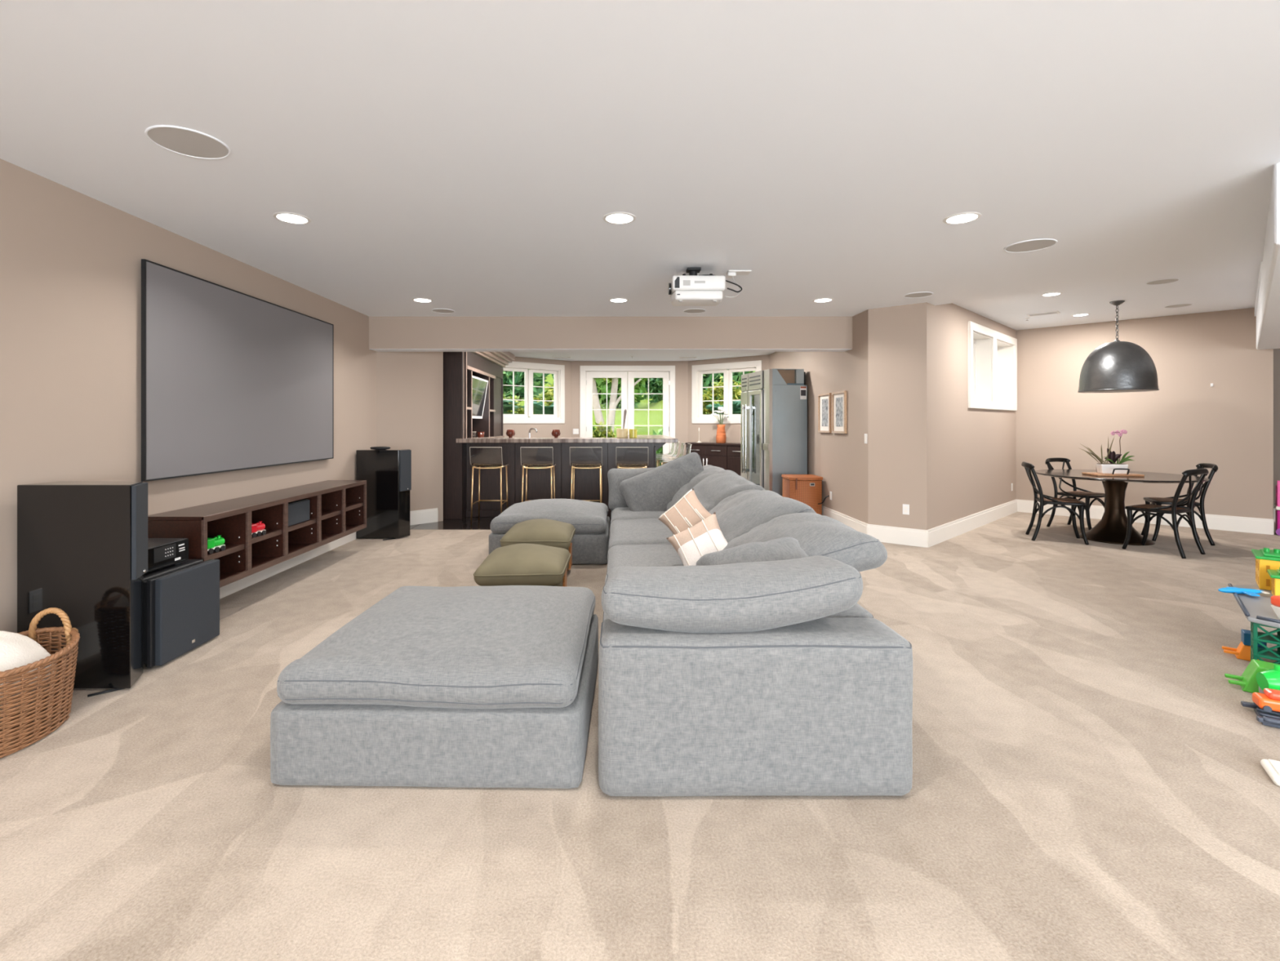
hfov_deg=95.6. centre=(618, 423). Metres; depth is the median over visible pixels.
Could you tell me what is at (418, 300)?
recessed light
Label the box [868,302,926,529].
wall
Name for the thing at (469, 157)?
ceiling
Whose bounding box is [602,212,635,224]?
recessed light
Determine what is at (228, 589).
baseboard
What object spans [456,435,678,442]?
countertop
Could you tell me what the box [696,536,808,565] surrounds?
cushion
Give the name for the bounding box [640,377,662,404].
broadleaf tree
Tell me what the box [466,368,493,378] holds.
shelf
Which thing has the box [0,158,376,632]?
wall
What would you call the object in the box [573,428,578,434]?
wall outlet
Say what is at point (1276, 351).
wall
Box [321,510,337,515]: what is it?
shelf
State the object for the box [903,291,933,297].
ceiling speaker
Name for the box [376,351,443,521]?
wall
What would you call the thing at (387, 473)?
floor speaker
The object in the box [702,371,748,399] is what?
broadleaf tree
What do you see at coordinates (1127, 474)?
serving tray
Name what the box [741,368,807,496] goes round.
refrigerator
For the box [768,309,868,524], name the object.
wall
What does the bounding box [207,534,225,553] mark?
locomotive
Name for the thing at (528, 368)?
window
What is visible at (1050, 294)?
recessed light
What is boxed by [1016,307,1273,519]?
wall
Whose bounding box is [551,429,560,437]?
vase
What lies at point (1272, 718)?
track
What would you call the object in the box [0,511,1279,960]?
floor
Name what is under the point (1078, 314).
recessed light
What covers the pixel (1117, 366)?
pendant lamp
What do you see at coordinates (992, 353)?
window
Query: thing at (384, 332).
soffit
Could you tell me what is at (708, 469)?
cushion
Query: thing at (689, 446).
bar stool
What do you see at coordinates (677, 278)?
grille
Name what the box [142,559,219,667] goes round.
subwoofer
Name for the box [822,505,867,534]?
baseboard
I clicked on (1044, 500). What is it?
dining chair
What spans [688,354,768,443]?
wall
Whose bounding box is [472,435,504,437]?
countertop
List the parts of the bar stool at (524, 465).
leg, leg, seat frame, leg, leg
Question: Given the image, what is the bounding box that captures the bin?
[1260,758,1279,786]
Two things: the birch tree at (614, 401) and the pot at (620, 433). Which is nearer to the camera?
the pot at (620, 433)
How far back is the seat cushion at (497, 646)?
2.30 m
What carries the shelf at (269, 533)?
attached to the media console
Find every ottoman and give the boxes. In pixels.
[270,585,598,788]
[488,498,609,564]
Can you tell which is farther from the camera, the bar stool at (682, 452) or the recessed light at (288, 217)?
the bar stool at (682, 452)
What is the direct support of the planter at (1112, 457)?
on the serving tray
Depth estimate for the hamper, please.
8.19 m
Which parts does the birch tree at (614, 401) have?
crown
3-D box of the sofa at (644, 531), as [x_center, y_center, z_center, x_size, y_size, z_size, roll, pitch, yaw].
[0.496,1.081,5.025,1.160,0.589,1.164,0,0,0]
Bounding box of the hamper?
[781,474,822,515]
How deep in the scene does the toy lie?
3.40 m
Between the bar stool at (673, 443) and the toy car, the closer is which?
the toy car
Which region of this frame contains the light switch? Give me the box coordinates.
[864,433,866,443]
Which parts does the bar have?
panel, panel, skirting, panel, panel, panel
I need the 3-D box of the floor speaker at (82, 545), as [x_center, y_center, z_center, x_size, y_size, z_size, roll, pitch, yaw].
[-2.841,0.843,3.035,0.713,1.056,0.269,0,0,0]
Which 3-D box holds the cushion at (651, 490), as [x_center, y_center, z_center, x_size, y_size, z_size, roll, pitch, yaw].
[0.502,0.688,6.021,0.985,0.778,0.313,0,0,-1]
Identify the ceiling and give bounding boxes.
[0,0,1279,360]
[952,262,1260,330]
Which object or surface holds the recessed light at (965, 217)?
in the ceiling at (469, 157)
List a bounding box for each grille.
[131,482,147,579]
[399,449,411,491]
[675,276,679,288]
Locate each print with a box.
[822,398,827,426]
[835,396,842,426]
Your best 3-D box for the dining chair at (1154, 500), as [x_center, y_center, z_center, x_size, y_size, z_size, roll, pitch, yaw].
[6.581,0.919,6.807,0.596,0.914,0.484,0,0,28]
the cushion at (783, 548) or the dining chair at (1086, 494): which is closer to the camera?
the cushion at (783, 548)
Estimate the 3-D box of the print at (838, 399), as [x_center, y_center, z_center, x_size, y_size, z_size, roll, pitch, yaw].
[2.914,-0.152,7.665,0.002,0.385,0.240,0,0,0]
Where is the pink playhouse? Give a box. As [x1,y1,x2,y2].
[1274,480,1279,535]
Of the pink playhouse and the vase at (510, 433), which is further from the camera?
the vase at (510, 433)
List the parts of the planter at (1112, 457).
pot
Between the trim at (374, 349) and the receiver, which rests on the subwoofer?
the receiver
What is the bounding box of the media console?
[147,480,366,587]
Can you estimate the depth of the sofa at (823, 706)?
2.10 m
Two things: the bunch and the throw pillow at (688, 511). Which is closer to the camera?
the throw pillow at (688, 511)
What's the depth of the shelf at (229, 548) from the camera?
4.11 m
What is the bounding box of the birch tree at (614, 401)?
[592,377,641,432]
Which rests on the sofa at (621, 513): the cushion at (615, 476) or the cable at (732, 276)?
the cushion at (615, 476)
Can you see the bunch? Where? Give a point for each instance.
(722, 409)
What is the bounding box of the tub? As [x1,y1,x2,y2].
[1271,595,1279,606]
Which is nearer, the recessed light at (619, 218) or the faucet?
the recessed light at (619, 218)
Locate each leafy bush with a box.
[592,421,615,437]
[653,428,662,465]
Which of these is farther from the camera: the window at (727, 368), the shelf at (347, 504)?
the window at (727, 368)
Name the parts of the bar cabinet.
panel, header panel, crown moulding, door, panel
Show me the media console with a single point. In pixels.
(337, 508)
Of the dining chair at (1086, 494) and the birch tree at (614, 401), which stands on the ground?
the birch tree at (614, 401)
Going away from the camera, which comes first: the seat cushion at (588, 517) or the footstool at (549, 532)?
the footstool at (549, 532)
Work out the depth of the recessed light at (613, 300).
6.26 m
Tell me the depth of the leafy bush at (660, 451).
15.06 m
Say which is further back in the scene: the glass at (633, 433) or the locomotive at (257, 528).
the glass at (633, 433)
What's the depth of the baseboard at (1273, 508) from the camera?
8.06 m
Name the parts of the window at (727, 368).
sash, sash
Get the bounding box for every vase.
[506,429,515,437]
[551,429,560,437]
[715,424,725,443]
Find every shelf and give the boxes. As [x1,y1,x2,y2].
[207,543,241,555]
[251,529,277,537]
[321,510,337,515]
[345,502,359,506]
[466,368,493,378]
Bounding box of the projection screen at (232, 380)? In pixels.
[141,258,333,481]
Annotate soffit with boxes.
[368,316,852,348]
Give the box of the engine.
[1256,663,1279,693]
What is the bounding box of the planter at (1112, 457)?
[1080,429,1133,473]
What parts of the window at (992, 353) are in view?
sash, sash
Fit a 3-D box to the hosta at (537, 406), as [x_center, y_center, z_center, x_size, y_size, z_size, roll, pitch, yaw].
[-1.624,-0.128,13.709,1.212,0.857,1.320,0,0,30]
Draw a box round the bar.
[466,442,666,516]
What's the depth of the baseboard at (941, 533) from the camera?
7.37 m
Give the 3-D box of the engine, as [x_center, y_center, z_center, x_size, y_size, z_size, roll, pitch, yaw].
[3.291,1.252,2.819,0.254,0.235,0.124,0,0,20]
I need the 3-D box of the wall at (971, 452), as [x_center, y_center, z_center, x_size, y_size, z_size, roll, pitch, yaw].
[4.697,-0.030,7.834,3.813,3.000,0.300,0,0,-43]
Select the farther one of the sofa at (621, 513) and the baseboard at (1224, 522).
the baseboard at (1224, 522)
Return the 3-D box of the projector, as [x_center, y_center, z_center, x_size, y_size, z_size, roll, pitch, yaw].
[0.665,-1.184,5.018,0.470,0.308,0.324,0,0,0]
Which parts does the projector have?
label plate, label plate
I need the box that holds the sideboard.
[684,442,741,475]
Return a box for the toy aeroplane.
[1217,586,1269,595]
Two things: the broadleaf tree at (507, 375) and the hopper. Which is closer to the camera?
the hopper
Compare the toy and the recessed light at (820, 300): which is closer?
the toy
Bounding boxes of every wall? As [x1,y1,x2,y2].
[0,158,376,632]
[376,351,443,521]
[502,356,571,437]
[571,360,688,457]
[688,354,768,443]
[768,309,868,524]
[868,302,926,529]
[926,302,1016,529]
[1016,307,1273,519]
[1273,348,1279,508]
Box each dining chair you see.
[1021,461,1088,544]
[1044,457,1105,530]
[1121,468,1208,558]
[1140,462,1217,545]
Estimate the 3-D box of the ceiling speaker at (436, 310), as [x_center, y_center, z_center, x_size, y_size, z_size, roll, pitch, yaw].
[-2.086,-1.337,6.900,0.270,0.006,0.270,0,0,0]
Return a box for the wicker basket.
[0,607,80,758]
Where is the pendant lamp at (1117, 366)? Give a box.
[1077,300,1159,392]
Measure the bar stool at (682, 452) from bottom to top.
1.054 m
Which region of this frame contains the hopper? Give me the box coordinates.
[1271,595,1279,618]
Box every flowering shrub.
[502,393,528,417]
[533,382,553,413]
[702,376,742,414]
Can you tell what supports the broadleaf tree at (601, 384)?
on the ground
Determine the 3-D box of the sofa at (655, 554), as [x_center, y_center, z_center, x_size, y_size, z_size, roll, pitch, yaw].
[0.496,1.080,3.855,1.161,0.591,1.166,0,0,0]
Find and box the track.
[1240,700,1279,728]
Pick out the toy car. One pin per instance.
(1269, 700)
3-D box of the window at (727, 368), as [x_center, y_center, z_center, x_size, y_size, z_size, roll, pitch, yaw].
[2.237,-0.620,11.946,1.608,1.240,0.172,0,0,39]
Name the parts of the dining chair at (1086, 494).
leg, rail, leg, seat frame, seat, leg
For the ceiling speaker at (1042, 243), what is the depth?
4.35 m
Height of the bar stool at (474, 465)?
1.054 m
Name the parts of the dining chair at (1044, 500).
rail, leg, leg, seat frame, seat, leg, leg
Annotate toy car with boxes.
[1252,688,1279,711]
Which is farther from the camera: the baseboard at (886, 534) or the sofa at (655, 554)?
the baseboard at (886, 534)
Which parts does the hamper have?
lid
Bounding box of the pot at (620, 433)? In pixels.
[616,428,628,438]
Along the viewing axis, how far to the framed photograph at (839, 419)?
7.65 m
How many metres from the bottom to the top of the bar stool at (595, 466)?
1.054 m
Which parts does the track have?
rail, rail, rail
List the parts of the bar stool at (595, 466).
leg, leg, seat frame, leg, leg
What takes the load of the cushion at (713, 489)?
on the sofa at (644, 531)
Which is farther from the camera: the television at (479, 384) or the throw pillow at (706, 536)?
the television at (479, 384)
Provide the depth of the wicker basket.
2.51 m
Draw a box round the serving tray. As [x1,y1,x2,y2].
[1081,466,1144,476]
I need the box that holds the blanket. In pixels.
[0,630,58,722]
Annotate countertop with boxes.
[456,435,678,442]
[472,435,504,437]
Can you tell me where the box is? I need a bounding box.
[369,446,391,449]
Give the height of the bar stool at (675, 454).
1.054 m
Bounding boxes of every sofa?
[598,603,912,795]
[606,542,683,573]
[608,518,673,550]
[610,506,666,524]
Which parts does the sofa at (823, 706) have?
panel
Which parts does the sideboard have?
drawer, door, drawer, door, drawer, door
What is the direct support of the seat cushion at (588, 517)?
on the ottoman at (590, 520)
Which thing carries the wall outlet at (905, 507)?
attached to the wall at (897, 335)
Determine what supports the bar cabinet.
on the floor
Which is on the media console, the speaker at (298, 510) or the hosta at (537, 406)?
the speaker at (298, 510)
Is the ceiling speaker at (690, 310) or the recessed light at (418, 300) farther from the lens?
the ceiling speaker at (690, 310)
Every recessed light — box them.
[272,212,311,224]
[412,297,433,302]
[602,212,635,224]
[608,297,628,302]
[812,297,833,302]
[942,212,981,224]
[1040,292,1062,296]
[1071,313,1089,315]
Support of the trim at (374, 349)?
attached to the wall at (70, 260)
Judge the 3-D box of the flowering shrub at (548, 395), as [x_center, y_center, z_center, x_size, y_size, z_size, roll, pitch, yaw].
[-1.613,-0.354,14.971,1.461,1.430,1.263,0,0,0]
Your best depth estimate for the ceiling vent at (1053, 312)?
7.65 m
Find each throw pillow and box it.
[657,488,711,534]
[666,511,727,565]
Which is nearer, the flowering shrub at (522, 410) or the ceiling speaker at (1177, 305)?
the ceiling speaker at (1177, 305)
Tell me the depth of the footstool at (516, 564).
3.95 m
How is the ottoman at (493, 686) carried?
on the floor
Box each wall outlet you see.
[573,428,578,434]
[902,503,909,515]
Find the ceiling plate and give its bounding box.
[725,270,751,278]
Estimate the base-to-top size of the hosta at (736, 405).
0.910 m
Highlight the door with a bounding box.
[579,365,675,463]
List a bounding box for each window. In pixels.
[502,360,564,423]
[691,360,762,423]
[968,320,1017,410]
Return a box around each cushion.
[276,585,595,708]
[490,498,608,534]
[500,518,574,549]
[601,555,862,632]
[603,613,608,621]
[607,467,653,510]
[619,452,703,511]
[666,464,724,510]
[675,470,764,511]
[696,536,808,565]
[708,489,816,542]
[722,512,887,572]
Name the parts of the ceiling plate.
plate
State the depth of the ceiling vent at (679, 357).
11.74 m
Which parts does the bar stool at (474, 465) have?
leg, leg, seat frame, leg, leg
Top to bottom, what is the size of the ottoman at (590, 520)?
0.568 m
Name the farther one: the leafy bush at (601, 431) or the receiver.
the leafy bush at (601, 431)
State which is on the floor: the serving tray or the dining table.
the dining table
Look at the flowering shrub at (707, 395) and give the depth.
14.40 m
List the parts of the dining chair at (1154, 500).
leg, leg, seat frame, seat, leg, rail, leg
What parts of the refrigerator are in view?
handle, door, handle, grille panel, glass door, door glass, grille panel, latch plate, housing rail, housing post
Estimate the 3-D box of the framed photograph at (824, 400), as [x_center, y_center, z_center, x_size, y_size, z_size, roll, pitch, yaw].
[2.912,-0.145,8.200,0.032,0.550,0.454,0,0,0]
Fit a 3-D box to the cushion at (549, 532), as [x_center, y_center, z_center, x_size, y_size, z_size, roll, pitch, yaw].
[-0.702,1.005,5.160,0.592,0.297,0.626,0,0,0]
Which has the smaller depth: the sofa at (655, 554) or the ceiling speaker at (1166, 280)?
the sofa at (655, 554)
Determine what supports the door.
in the wall at (681, 366)
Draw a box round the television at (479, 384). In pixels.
[472,375,488,418]
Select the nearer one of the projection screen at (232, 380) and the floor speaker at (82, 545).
the floor speaker at (82, 545)
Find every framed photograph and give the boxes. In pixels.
[817,392,831,432]
[831,391,847,433]
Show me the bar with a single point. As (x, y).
(587, 481)
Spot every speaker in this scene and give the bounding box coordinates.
[17,480,147,697]
[144,124,231,159]
[288,498,309,526]
[355,448,411,540]
[431,308,454,313]
[683,308,706,313]
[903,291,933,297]
[1004,238,1057,252]
[1145,278,1179,284]
[1164,303,1193,307]
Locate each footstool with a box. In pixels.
[473,542,570,586]
[499,518,575,571]
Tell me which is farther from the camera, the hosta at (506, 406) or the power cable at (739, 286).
the hosta at (506, 406)
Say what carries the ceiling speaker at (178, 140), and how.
attached to the ceiling at (469, 157)
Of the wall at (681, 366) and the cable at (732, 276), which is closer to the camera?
the cable at (732, 276)
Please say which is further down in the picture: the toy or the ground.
the toy
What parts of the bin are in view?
lid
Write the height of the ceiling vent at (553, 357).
0.008 m
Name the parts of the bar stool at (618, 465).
seat frame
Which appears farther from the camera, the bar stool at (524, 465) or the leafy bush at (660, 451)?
the leafy bush at (660, 451)
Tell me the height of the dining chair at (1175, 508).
0.914 m
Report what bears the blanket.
on the wicker basket
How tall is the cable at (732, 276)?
0.259 m
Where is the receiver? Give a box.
[145,537,188,573]
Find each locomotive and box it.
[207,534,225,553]
[251,520,266,537]
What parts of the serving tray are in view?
handle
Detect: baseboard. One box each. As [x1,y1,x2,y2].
[219,531,357,599]
[409,507,437,524]
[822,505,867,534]
[867,524,927,547]
[927,499,1017,547]
[1017,499,1274,534]
[1273,507,1275,521]
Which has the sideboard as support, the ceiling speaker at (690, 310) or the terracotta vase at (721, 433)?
the terracotta vase at (721, 433)
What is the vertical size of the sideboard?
0.978 m
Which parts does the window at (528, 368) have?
sash, sash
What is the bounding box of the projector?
[667,266,725,306]
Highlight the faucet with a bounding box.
[528,427,537,437]
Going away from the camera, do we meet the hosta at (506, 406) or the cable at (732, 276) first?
the cable at (732, 276)
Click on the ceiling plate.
(730, 273)
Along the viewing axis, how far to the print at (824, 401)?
8.19 m
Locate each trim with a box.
[368,348,852,351]
[1256,162,1279,349]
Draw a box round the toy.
[1227,547,1279,664]
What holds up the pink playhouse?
on the floor
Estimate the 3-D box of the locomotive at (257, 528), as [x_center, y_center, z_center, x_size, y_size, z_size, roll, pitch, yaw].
[-2.789,0.812,4.452,0.068,0.104,0.155,0,0,8]
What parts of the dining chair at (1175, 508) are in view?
leg, leg, seat frame, seat, leg, rail, leg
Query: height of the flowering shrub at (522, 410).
1.131 m
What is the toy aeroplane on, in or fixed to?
on the toy
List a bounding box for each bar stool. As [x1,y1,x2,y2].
[469,447,508,524]
[520,462,555,502]
[569,448,603,502]
[616,463,648,468]
[656,441,679,457]
[656,442,675,455]
[656,442,684,466]
[658,443,691,465]
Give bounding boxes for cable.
[703,274,742,292]
[724,275,740,297]
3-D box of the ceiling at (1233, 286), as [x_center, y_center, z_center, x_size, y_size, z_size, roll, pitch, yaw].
[4.500,-1.540,4.300,16.000,0.180,17.400,0,0,0]
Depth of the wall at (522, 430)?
12.13 m
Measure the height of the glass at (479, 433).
0.093 m
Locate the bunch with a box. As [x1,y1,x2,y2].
[711,406,728,424]
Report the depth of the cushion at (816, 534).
2.76 m
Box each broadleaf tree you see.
[502,370,549,399]
[595,377,650,408]
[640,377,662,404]
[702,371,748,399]
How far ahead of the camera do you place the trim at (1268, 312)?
4.03 m
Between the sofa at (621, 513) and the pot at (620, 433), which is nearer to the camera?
the sofa at (621, 513)
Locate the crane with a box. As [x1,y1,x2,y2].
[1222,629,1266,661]
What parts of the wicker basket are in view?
handle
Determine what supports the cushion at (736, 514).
on the sofa at (655, 554)
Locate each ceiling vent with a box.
[552,356,571,358]
[678,356,697,358]
[1026,311,1060,316]
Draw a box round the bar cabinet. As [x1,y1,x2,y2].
[443,351,515,519]
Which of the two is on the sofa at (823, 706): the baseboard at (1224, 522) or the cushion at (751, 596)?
the cushion at (751, 596)
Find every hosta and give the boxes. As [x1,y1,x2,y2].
[502,398,520,413]
[519,400,553,414]
[705,400,741,417]
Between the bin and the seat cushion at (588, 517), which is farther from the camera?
the seat cushion at (588, 517)
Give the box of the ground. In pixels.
[511,373,733,437]
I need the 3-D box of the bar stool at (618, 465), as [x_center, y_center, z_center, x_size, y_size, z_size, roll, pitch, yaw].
[0.185,0.843,8.002,0.434,1.054,0.481,0,0,1]
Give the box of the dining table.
[1035,469,1208,545]
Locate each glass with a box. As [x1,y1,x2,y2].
[477,431,482,437]
[629,429,636,438]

